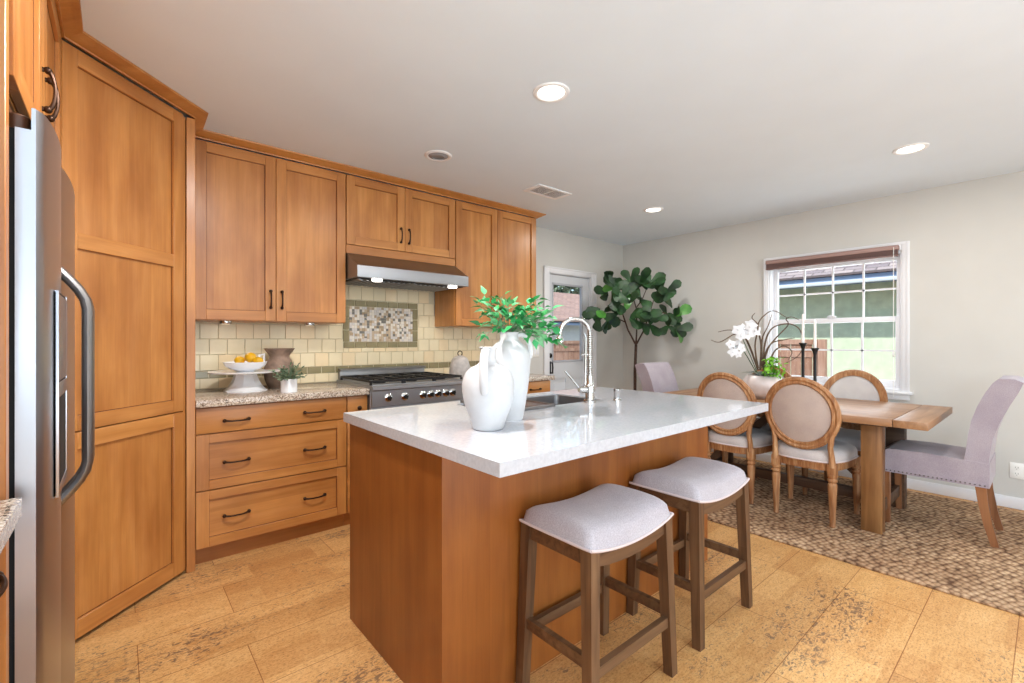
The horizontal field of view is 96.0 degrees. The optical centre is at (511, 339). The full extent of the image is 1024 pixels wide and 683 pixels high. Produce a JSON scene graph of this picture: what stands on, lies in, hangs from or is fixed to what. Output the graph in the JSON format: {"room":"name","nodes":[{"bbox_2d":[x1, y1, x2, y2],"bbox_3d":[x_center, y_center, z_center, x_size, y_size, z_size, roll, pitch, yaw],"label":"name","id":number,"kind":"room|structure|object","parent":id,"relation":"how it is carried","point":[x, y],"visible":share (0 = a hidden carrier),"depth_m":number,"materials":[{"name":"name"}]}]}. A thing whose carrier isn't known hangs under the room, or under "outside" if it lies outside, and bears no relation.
{"room":"kitchen","nodes":[
{"label":"kitchen","id":0,"kind":"room"},
{"bbox_2d":[0,571,7,597],"bbox_3d":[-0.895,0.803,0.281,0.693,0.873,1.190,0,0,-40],"label":"cabinet knob","id":1,"kind":"object","parent":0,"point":[3,579],"visible":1,"depth_m":0.84,"materials":[{"name":"brown metal"}]},
{"bbox_2d":[0,497,21,553],"bbox_3d":[-0.893,0.346,0.278,0.693,0.040,1.202,0,0,-40],"label":"countertop","id":2,"kind":"structure","parent":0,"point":[10,509],"depth_m":0.87,"materials":[{"name":"stone"}]},
{"bbox_2d":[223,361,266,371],"bbox_3d":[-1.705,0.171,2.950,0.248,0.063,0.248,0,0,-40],"label":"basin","id":3,"kind":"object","parent":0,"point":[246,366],"depth_m":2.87,"materials":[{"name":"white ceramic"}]},
{"bbox_2d":[201,227,622,389],"bbox_3d":[-0.817,0.003,4.154,5.892,2.475,0.090,0,0,-40],"label":"wall","id":4,"kind":"structure","parent":0,"point":[553,248],"depth_m":5.67,"materials":[{"name":"paint"}]},
{"bbox_2d":[195,139,345,323],"bbox_3d":[-1.637,-0.657,3.132,0.908,1.074,0.376,0,0,-40],"label":"upper cabinet","id":5,"kind":"object","parent":4,"relation":"attached to","point":[270,232],"visible":0.98,"depth_m":2.98,"materials":[{"name":"brown wood"}]},
{"bbox_2d":[219,321,231,323],"bbox_3d":[-1.825,-0.111,2.939,0.072,0.018,0.072,0,0,-40],"label":"puck light","id":6,"kind":"object","parent":5,"relation":"attached to","point":[220,322],"visible":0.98,"depth_m":2.91,"materials":[{"name":"silver metal"}]},
{"bbox_2d":[304,323,314,325],"bbox_3d":[-1.437,-0.111,3.270,0.072,0.018,0.072,0,0,-40],"label":"puck light","id":7,"kind":"object","parent":5,"relation":"attached to","point":[305,324],"visible":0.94,"depth_m":3.24,"materials":[{"name":"silver metal"}]},
{"bbox_2d":[55,0,545,218],"bbox_3d":[-0.979,-1.215,3.076,1.461,0.038,4.039,0,0,20],"label":"crown molding","id":8,"kind":"structure","parent":4,"relation":"attached to","point":[69,13],"depth_m":2.50,"materials":[{"name":"brown wood"}]},
{"bbox_2d":[195,285,501,389],"bbox_3d":[-1.123,-0.103,3.825,2.860,0.858,0.014,0,0,-40],"label":"backsplash","id":9,"kind":"structure","parent":4,"relation":"attached to","point":[383,327],"depth_m":3.71,"materials":[{"name":"beige tile"}]},
{"bbox_2d":[346,174,454,265],"bbox_3d":[-0.935,-0.911,3.731,0.933,0.566,0.376,0,0,-40],"label":"upper cabinet","id":10,"kind":"object","parent":4,"relation":"attached to","point":[384,220],"visible":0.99,"depth_m":3.58,"materials":[{"name":"brown wood"}]},
{"bbox_2d":[346,253,467,291],"bbox_3d":[-0.882,-0.522,3.669,0.929,0.207,0.539,0,0,-40],"label":"range hood","id":11,"kind":"object","parent":10,"relation":"attached to","point":[361,270],"visible":0.98,"depth_m":3.47,"materials":[{"name":"silver metal"}]},
{"bbox_2d":[372,278,381,281],"bbox_3d":[-0.965,-0.428,3.298,0.072,0.018,0.072,0,0,-40],"label":"lamp","id":12,"kind":"object","parent":11,"relation":"attached to","point":[373,279],"depth_m":3.27,"materials":[{"name":"white"}]},
{"bbox_2d":[435,200,535,327],"bbox_3d":[-0.220,-0.657,4.342,0.945,1.074,0.376,0,0,-40],"label":"upper cabinet","id":13,"kind":"object","parent":4,"relation":"attached to","point":[496,249],"visible":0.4,"depth_m":4.16,"materials":[{"name":"brown wood"}]},
{"bbox_2d":[533,346,538,356],"bbox_3d":[0.265,0.125,5.011,0.090,0.116,0.011,0,0,-40],"label":"light switch","id":14,"kind":"object","parent":4,"relation":"attached to","point":[535,352],"visible":0.96,"depth_m":5.00,"materials":[{"name":"white plastic"}]},
{"bbox_2d":[543,265,596,390],"bbox_3d":[0.663,0.210,5.393,0.892,2.060,0.129,0,0,-40],"label":"door","id":15,"kind":"structure","parent":4,"relation":"in","point":[586,281],"depth_m":5.38,"materials":[{"name":"white paint"}]},
{"bbox_2d":[55,0,1023,245],"bbox_3d":[1.246,-1.295,1.738,6.212,0.120,6.585,0,0,-40],"label":"ceiling","id":16,"kind":"structure","parent":0,"point":[712,114],"depth_m":2.29,"materials":[{"name":"paint"}]},
{"bbox_2d":[424,150,451,161],"bbox_3d":[-0.494,-1.228,3.089,0.184,0.014,0.184,0,0,-40],"label":"recessed light","id":17,"kind":"object","parent":16,"relation":"in","point":[437,154],"visible":1,"depth_m":3.07,"materials":[{"name":"white metal"}]},
{"bbox_2d":[523,184,571,199],"bbox_3d":[0.296,-1.231,3.842,0.380,0.008,0.200,0,0,-40],"label":"ceiling vent","id":18,"kind":"object","parent":16,"relation":"in","point":[541,190],"visible":1,"depth_m":3.83,"materials":[{"name":"white metal"}]},
{"bbox_2d":[533,82,569,101],"bbox_3d":[0.196,-1.230,2.297,0.184,0.009,0.184,0,0,-40],"label":"recessed light","id":19,"kind":"object","parent":16,"relation":"in","point":[548,91],"visible":1,"depth_m":2.29,"materials":[{"name":"white plastic"}]},
{"bbox_2d":[538,86,563,99],"bbox_3d":[0.196,-1.232,2.297,0.136,0.001,0.136,0,0,-40],"label":"diffuser","id":20,"kind":"object","parent":19,"relation":"attached to","point":[544,92],"depth_m":2.30,"materials":[{"name":"white plastic"}]},
{"bbox_2d":[643,207,663,212],"bbox_3d":[1.339,-1.230,4.363,0.184,0.009,0.184,0,0,-40],"label":"recessed light","id":21,"kind":"object","parent":16,"relation":"in","point":[650,209],"visible":1,"depth_m":4.35,"materials":[{"name":"white plastic"}]},
{"bbox_2d":[646,208,660,211],"bbox_3d":[1.339,-1.232,4.363,0.136,0.001,0.136,0,0,-40],"label":"diffuser","id":22,"kind":"object","parent":21,"relation":"attached to","point":[647,209],"depth_m":4.35,"materials":[{"name":"white plastic"}]},
{"bbox_2d":[892,142,929,154],"bbox_3d":[2.570,-1.230,2.973,0.184,0.009,0.184,0,0,-40],"label":"recessed light","id":23,"kind":"object","parent":16,"relation":"in","point":[915,147],"visible":1,"depth_m":2.97,"materials":[{"name":"white plastic"}]},
{"bbox_2d":[897,145,923,152],"bbox_3d":[2.570,-1.232,2.973,0.136,0.001,0.136,0,0,-40],"label":"diffuser","id":24,"kind":"object","parent":23,"relation":"attached to","point":[907,148],"depth_m":2.97,"materials":[{"name":"white plastic"}]},
{"bbox_2d":[74,452,1023,682],"bbox_3d":[1.246,1.290,1.738,6.212,0.100,6.585,0,0,-40],"label":"floor","id":25,"kind":"structure","parent":0,"point":[278,612],"depth_m":1.95,"materials":[{"name":"brown wood"}]},
{"bbox_2d":[0,0,8,682],"bbox_3d":[-1.304,0.028,0.748,0.660,2.425,0.036,0,0,-40],"label":"end panel","id":26,"kind":"object","parent":25,"relation":"on","point":[4,4],"visible":1,"depth_m":0.95,"materials":[{"name":"brown wood"}]},
{"bbox_2d":[9,106,94,682],"bbox_3d":[-1.571,0.364,1.190,0.735,1.752,0.950,0,0,-40],"label":"refrigerator","id":27,"kind":"object","parent":25,"relation":"on","point":[43,284],"visible":0.98,"depth_m":1.03,"materials":[{"name":"silver metal"}]},
{"bbox_2d":[62,40,184,639],"bbox_3d":[-2.063,0.023,2.158,0.620,2.434,0.626,0,0,5],"label":"pantry cabinet","id":28,"kind":"object","parent":25,"relation":"on","point":[123,147],"visible":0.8,"depth_m":2.12,"materials":[{"name":"brown wood"}]},
{"bbox_2d":[185,117,194,572],"bbox_3d":[-1.827,0.028,2.594,0.040,2.425,0.350,0,0,-40],"label":"filler panel","id":29,"kind":"object","parent":25,"relation":"on","point":[189,122],"visible":0.7,"depth_m":2.46,"materials":[{"name":"brown wood"}]},
{"bbox_2d":[195,396,345,564],"bbox_3d":[-1.589,0.803,2.982,0.823,0.873,0.666,0,0,-40],"label":"base cabinet","id":30,"kind":"object","parent":25,"relation":"on","point":[269,473],"visible":0.99,"depth_m":2.73,"materials":[{"name":"brown wood"}]},
{"bbox_2d":[195,382,369,407],"bbox_3d":[-1.537,0.346,3.031,0.968,0.040,0.662,0,0,-40],"label":"countertop","id":31,"kind":"structure","parent":30,"relation":"on","point":[204,398],"depth_m":2.81,"materials":[{"name":"stone"}]},
{"bbox_2d":[207,369,280,392],"bbox_3d":[-1.705,0.262,2.950,0.414,0.129,0.414,0,0,-23],"label":"cake stand","id":32,"kind":"object","parent":31,"relation":"on","point":[242,382],"visible":0.88,"depth_m":2.88,"materials":[{"name":"white ceramic"}]},
{"bbox_2d":[223,353,266,371],"bbox_3d":[-1.705,0.145,2.950,0.248,0.115,0.248,0,0,-40],"label":"fruit bowl","id":33,"kind":"object","parent":32,"relation":"on","point":[246,366],"visible":0.95,"depth_m":2.88,"materials":[{"name":"white ceramic"}]},
{"bbox_2d":[234,356,244,362],"bbox_3d":[-1.732,0.130,2.930,0.067,0.054,0.054,0,0,-11],"label":"lemon","id":34,"kind":"object","parent":33,"relation":"in","point":[239,359],"visible":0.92,"depth_m":2.91,"materials":[{"name":"yellow food"}]},
{"bbox_2d":[244,352,255,361],"bbox_3d":[-1.662,0.111,2.930,0.069,0.064,0.068,0,0,-26],"label":"lemon","id":35,"kind":"object","parent":33,"relation":"in","point":[248,357],"visible":0.97,"depth_m":2.91,"materials":[{"name":"yellow food"}]},
{"bbox_2d":[253,357,262,361],"bbox_3d":[-1.614,0.132,2.930,0.059,0.050,0.050,0,0,-40],"label":"lemon","id":36,"kind":"object","parent":33,"relation":"in","point":[256,359],"visible":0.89,"depth_m":2.91,"materials":[{"name":"yellow food"}]},
{"bbox_2d":[263,348,294,387],"bbox_3d":[-1.614,0.192,3.200,0.196,0.269,0.196,0,0,-40],"label":"urn","id":37,"kind":"object","parent":31,"relation":"on","point":[278,357],"visible":0.73,"depth_m":3.13,"materials":[{"name":"brown ceramic"}]},
{"bbox_2d":[268,361,306,392],"bbox_3d":[-1.392,0.227,2.863,0.223,0.198,0.229,0,0,-40],"label":"potted plant","id":38,"kind":"object","parent":31,"relation":"on","point":[288,379],"visible":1,"depth_m":2.84,"materials":[{"name":"green plant"}]},
{"bbox_2d":[343,395,366,525],"bbox_3d":[-1.223,0.803,3.297,0.140,0.873,0.663,0,0,-40],"label":"base cabinet","id":39,"kind":"object","parent":25,"relation":"on","point":[358,402],"visible":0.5,"depth_m":3.04,"materials":[{"name":"brown wood"}]},
{"bbox_2d":[337,365,462,409],"bbox_3d":[-0.848,0.731,3.562,0.764,1.018,0.732,0,0,-40],"label":"gas range","id":40,"kind":"object","parent":25,"relation":"on","point":[389,386],"visible":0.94,"depth_m":3.38,"materials":[{"name":"silver metal"}]},
{"bbox_2d":[343,376,461,385],"bbox_3d":[-0.855,0.308,3.570,0.724,0.005,0.580,0,0,-40],"label":"cooktop","id":41,"kind":"object","parent":40,"relation":"in","point":[349,381],"depth_m":3.38,"materials":[{"name":"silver metal"}]},
{"bbox_2d":[350,424,707,682],"bbox_3d":[0.191,0.803,2.327,1.744,0.873,0.768,0,0,-40],"label":"kitchen island","id":42,"kind":"object","parent":25,"relation":"on","point":[435,539],"visible":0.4,"depth_m":1.67,"materials":[{"name":"brown wood"}]},
{"bbox_2d":[343,387,767,477],"bbox_3d":[0.283,0.346,2.224,1.782,0.040,1.115,0,0,-40],"label":"island countertop","id":43,"kind":"structure","parent":42,"relation":"on","point":[548,436],"depth_m":1.80,"materials":[{"name":"white stone"}]},
{"bbox_2d":[462,347,513,430],"bbox_3d":[-0.087,0.175,1.694,0.192,0.301,0.193,0,0,-24],"label":"jug vase","id":44,"kind":"object","parent":43,"relation":"on","point":[487,386],"visible":1,"depth_m":1.62,"materials":[{"name":"white ceramic"}]},
{"bbox_2d":[493,332,532,420],"bbox_3d":[-0.012,0.146,1.905,0.177,0.361,0.177,0,0,37],"label":"vase","id":45,"kind":"object","parent":43,"relation":"on","point":[512,354],"visible":0.72,"depth_m":1.84,"materials":[{"name":"white ceramic"}]},
{"bbox_2d":[469,286,567,349],"bbox_3d":[0.018,-0.073,1.899,0.394,0.302,0.350,0,0,-40],"label":"leafy spray","id":46,"kind":"object","parent":45,"relation":"in","point":[520,312],"visible":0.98,"depth_m":1.88,"materials":[{"name":"green plant"}]},
{"bbox_2d":[462,395,596,405],"bbox_3d":[0.107,0.432,2.439,0.728,0.200,0.346,0,0,-40],"label":"sink","id":47,"kind":"object","parent":43,"relation":"in","point":[555,399],"visible":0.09,"depth_m":2.73,"materials":[{"name":"silver metal"}]},
{"bbox_2d":[557,317,595,402],"bbox_3d":[0.336,0.102,2.410,0.212,0.448,0.068,0,0,-4],"label":"faucet","id":48,"kind":"object","parent":43,"relation":"on","point":[588,388],"visible":0.98,"depth_m":2.40,"materials":[{"name":"silver metal"}]},
{"bbox_2d":[613,388,620,400],"bbox_3d":[0.564,0.293,2.474,0.044,0.066,0.044,0,0,-40],"label":"air gap cap","id":49,"kind":"object","parent":43,"relation":"on","point":[617,391],"visible":1,"depth_m":2.46,"materials":[{"name":"silver metal"}]},
{"bbox_2d":[527,380,549,393],"bbox_3d":[-0.209,0.803,4.161,0.974,0.873,0.666,0,0,-40],"label":"base cabinet","id":50,"kind":"object","parent":25,"relation":"on","point":[534,386],"visible":0.1,"depth_m":4.15,"materials":[{"name":"brown wood"}]},
{"bbox_2d":[462,373,554,381],"bbox_3d":[-0.202,0.346,4.170,1.002,0.040,0.662,0,0,-40],"label":"countertop","id":51,"kind":"structure","parent":50,"relation":"on","point":[532,377],"depth_m":4.16,"materials":[{"name":"stone"}]},
{"bbox_2d":[449,351,469,378],"bbox_3d":[-0.435,0.208,3.860,0.180,0.237,0.180,0,0,-40],"label":"jar","id":52,"kind":"object","parent":51,"relation":"on","point":[459,365],"visible":0.79,"depth_m":3.79,"materials":[{"name":"grey ceramic"}]},
{"bbox_2d":[516,483,677,682],"bbox_3d":[0.314,0.912,1.688,0.492,0.658,0.352,0,0,-40],"label":"counter stool","id":53,"kind":"object","parent":25,"relation":"on","point":[599,527],"visible":1,"depth_m":1.62,"materials":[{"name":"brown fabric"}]},
{"bbox_2d":[582,267,692,389],"bbox_3d":[1.413,0.211,5.188,1.150,2.059,0.620,0,0,27],"label":"fiddle leaf fig","id":54,"kind":"object","parent":25,"relation":"on","point":[632,285],"visible":0.91,"depth_m":5.15,"materials":[{"name":"green plant"}]},
{"bbox_2d":[626,457,752,651],"bbox_3d":[0.821,0.912,2.123,0.492,0.658,0.352,0,0,-40],"label":"counter stool","id":55,"kind":"object","parent":25,"relation":"on","point":[697,487],"visible":0.98,"depth_m":2.03,"materials":[{"name":"brown wood"}]},
{"bbox_2d":[708,453,1023,616],"bbox_3d":[2.290,1.234,3.466,1.825,0.012,3.208,0,0,-40],"label":"jute rug","id":56,"kind":"object","parent":25,"relation":"on","point":[942,544],"visible":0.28,"depth_m":2.87,"materials":[{"name":"beige wicker"}]},
{"bbox_2d":[635,362,715,451],"bbox_3d":[1.598,0.730,4.443,0.459,1.004,0.666,0,0,-40],"label":"chair","id":57,"kind":"object","parent":56,"relation":"on","point":[659,377],"visible":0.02,"depth_m":4.51,"materials":[{"name":"purple fabric"}]},
{"bbox_2d":[697,372,780,503],"bbox_3d":[1.806,0.736,3.699,0.594,0.983,0.496,0,0,-40],"label":"dining chair","id":58,"kind":"object","parent":56,"relation":"on","point":[738,436],"visible":0.63,"depth_m":3.50,"materials":[{"name":"brown wood"}]},
{"bbox_2d":[746,367,791,472],"bbox_3d":[2.228,0.736,4.144,0.594,0.983,0.496,0,0,-40],"label":"dining chair","id":59,"kind":"object","parent":56,"relation":"on","point":[766,427],"visible":0.05,"depth_m":4.21,"materials":[{"name":"brown wood"}]},
{"bbox_2d":[663,388,952,534],"bbox_3d":[2.173,0.854,3.677,1.000,0.748,1.848,0,0,-40],"label":"dining table","id":60,"kind":"object","parent":56,"relation":"on","point":[883,424],"visible":0.48,"depth_m":2.97,"materials":[{"name":"brown wood"}]},
{"bbox_2d":[712,310,801,398],"bbox_3d":[1.992,0.118,3.777,0.743,0.724,0.379,0,0,-22],"label":"orchid arrangement","id":61,"kind":"object","parent":60,"relation":"on","point":[760,383],"visible":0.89,"depth_m":3.73,"materials":[{"name":"plant"}]},
{"bbox_2d":[799,343,806,377],"bbox_3d":[2.252,0.251,3.568,0.082,0.458,0.082,0,0,-40],"label":"candlestick","id":62,"kind":"object","parent":60,"relation":"on","point":[802,345],"visible":0.62,"depth_m":3.56,"materials":[{"name":"black metal"}]},
{"bbox_2d":[801,314,804,342],"bbox_3d":[2.252,-0.091,3.568,0.021,0.237,0.020,0,0,-40],"label":"candle","id":63,"kind":"object","parent":62,"relation":"on","point":[802,334],"visible":1,"depth_m":3.56,"materials":[{"name":"white wax"}]},
{"bbox_2d":[811,348,818,381],"bbox_3d":[2.288,0.270,3.481,0.082,0.420,0.082,0,0,-40],"label":"candlestick","id":64,"kind":"object","parent":60,"relation":"on","point":[814,350],"visible":0.62,"depth_m":3.47,"materials":[{"name":"black metal"}]},
{"bbox_2d":[813,319,816,347],"bbox_3d":[2.288,-0.049,3.481,0.021,0.228,0.020,0,0,-40],"label":"candle","id":65,"kind":"object","parent":64,"relation":"on","point":[815,334],"visible":1,"depth_m":3.47,"materials":[{"name":"white wax"}]},
{"bbox_2d":[765,377,860,527],"bbox_3d":[2.120,0.736,3.254,0.594,0.983,0.496,0,0,-40],"label":"dining chair","id":66,"kind":"object","parent":56,"relation":"on","point":[806,417],"visible":1,"depth_m":3.10,"materials":[{"name":"beige fabric"}]},
{"bbox_2d":[801,369,887,494],"bbox_3d":[2.640,0.736,3.661,0.594,0.983,0.496,0,0,-40],"label":"dining chair","id":67,"kind":"object","parent":56,"relation":"on","point":[852,383],"visible":0.2,"depth_m":3.76,"materials":[{"name":"beige fabric"}]},
{"bbox_2d":[885,375,1023,547],"bbox_3d":[2.872,0.730,3.028,0.459,1.004,0.666,0,0,-40],"label":"chair","id":68,"kind":"object","parent":56,"relation":"on","point":[974,464],"visible":0.91,"depth_m":2.82,"materials":[{"name":"purple fabric"}]},
{"bbox_2d":[623,171,1023,497],"bbox_3d":[3.548,0.003,3.702,0.160,2.475,6.585,0,0,-40],"label":"wall","id":69,"kind":"structure","parent":0,"point":[966,239],"depth_m":3.78,"materials":[{"name":"paint"}]},
{"bbox_2d":[764,241,913,400],"bbox_3d":[2.987,-0.161,4.309,0.205,1.331,1.185,0,0,-40],"label":"window","id":70,"kind":"structure","parent":69,"relation":"in","point":[771,277],"depth_m":4.16,"materials":[{"name":"white paint"}]},
{"bbox_2d":[765,245,898,396],"bbox_3d":[2.893,-0.159,4.245,0.076,1.268,1.036,0,0,-40],"label":"window blind","id":71,"kind":"object","parent":70,"relation":"attached to","point":[886,251],"visible":1,"depth_m":4.13,"materials":[{"name":"brown wood"}]},
{"bbox_2d":[711,449,1023,509],"bbox_3d":[3.481,1.198,3.645,0.016,0.085,6.265,0,0,-40],"label":"baseboard","id":72,"kind":"structure","parent":69,"relation":"attached to","point":[941,489],"depth_m":3.67,"materials":[{"name":"white paint"}]},
{"bbox_2d":[1010,462,1023,479],"bbox_3d":[3.706,0.960,3.385,0.010,0.116,0.072,0,0,-40],"label":"wall outlet","id":73,"kind":"object","parent":69,"relation":"attached to","point":[1016,469],"visible":1,"depth_m":3.38,"materials":[{"name":"white plastic"}]},
{"label":"outside","id":74,"kind":"structure","parent":0,"visible":0},
{"bbox_3d":[3.394,1.450,16.046,46.000,0.180,48.000,0,0,-40],"label":"ground","id":75,"kind":"structure","parent":74,"visible":0},
{"bbox_2d":[553,292,579,340],"bbox_3d":[2.147,-0.515,22.897,15.800,3.750,6.160,0,0,-40],"label":"neighbor house","id":76,"kind":"structure","parent":75,"relation":"on","point":[571,330],"depth_m":20.20,"materials":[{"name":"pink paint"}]},
{"bbox_2d":[553,341,579,360],"bbox_3d":[1.413,0.690,12.553,10.550,1.340,0.120,0,0,-40],"label":"fence","id":77,"kind":"object","parent":75,"relation":"on","point":[572,352],"visible":0.02,"depth_m":12.59,"materials":[{"name":"brown wood"}]},
{"bbox_2d":[553,285,579,293],"bbox_3d":[3.212,-2.265,29.748,5.409,7.276,7.760,0,0,44],"label":"tree","id":78,"kind":"object","parent":75,"relation":"on","point":[566,289],"visible":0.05,"depth_m":27.82,"materials":[{"name":"green plant"}]},
{"bbox_2d":[778,339,826,376],"bbox_3d":[3.870,0.675,8.050,0.120,1.370,2.780,0,0,-40],"label":"fence","id":79,"kind":"object","parent":75,"relation":"on","point":[793,367],"visible":0.11,"depth_m":7.28,"materials":[{"name":"brown wood"}]},
{"bbox_2d":[778,261,896,379],"bbox_3d":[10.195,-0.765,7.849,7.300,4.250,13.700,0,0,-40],"label":"window panes","id":80,"kind":"structure","parent":75,"relation":"on","point":[877,335],"depth_m":8.19,"materials":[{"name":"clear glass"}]},
{"bbox_3d":[-1.055,0.002,-0.227,0.160,2.475,6.585,0,0,-40],"label":"wall","id":81,"kind":"structure","parent":0,"visible":0},
{"bbox_2d":[9,0,61,166],"bbox_3d":[-1.665,-0.877,1.190,0.713,0.634,1.102,0,0,-40],"label":"upper cabinet","id":82,"kind":"object","parent":81,"relation":"attached to","point":[35,39],"visible":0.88,"depth_m":1.30,"materials":[{"name":"brown wood"}]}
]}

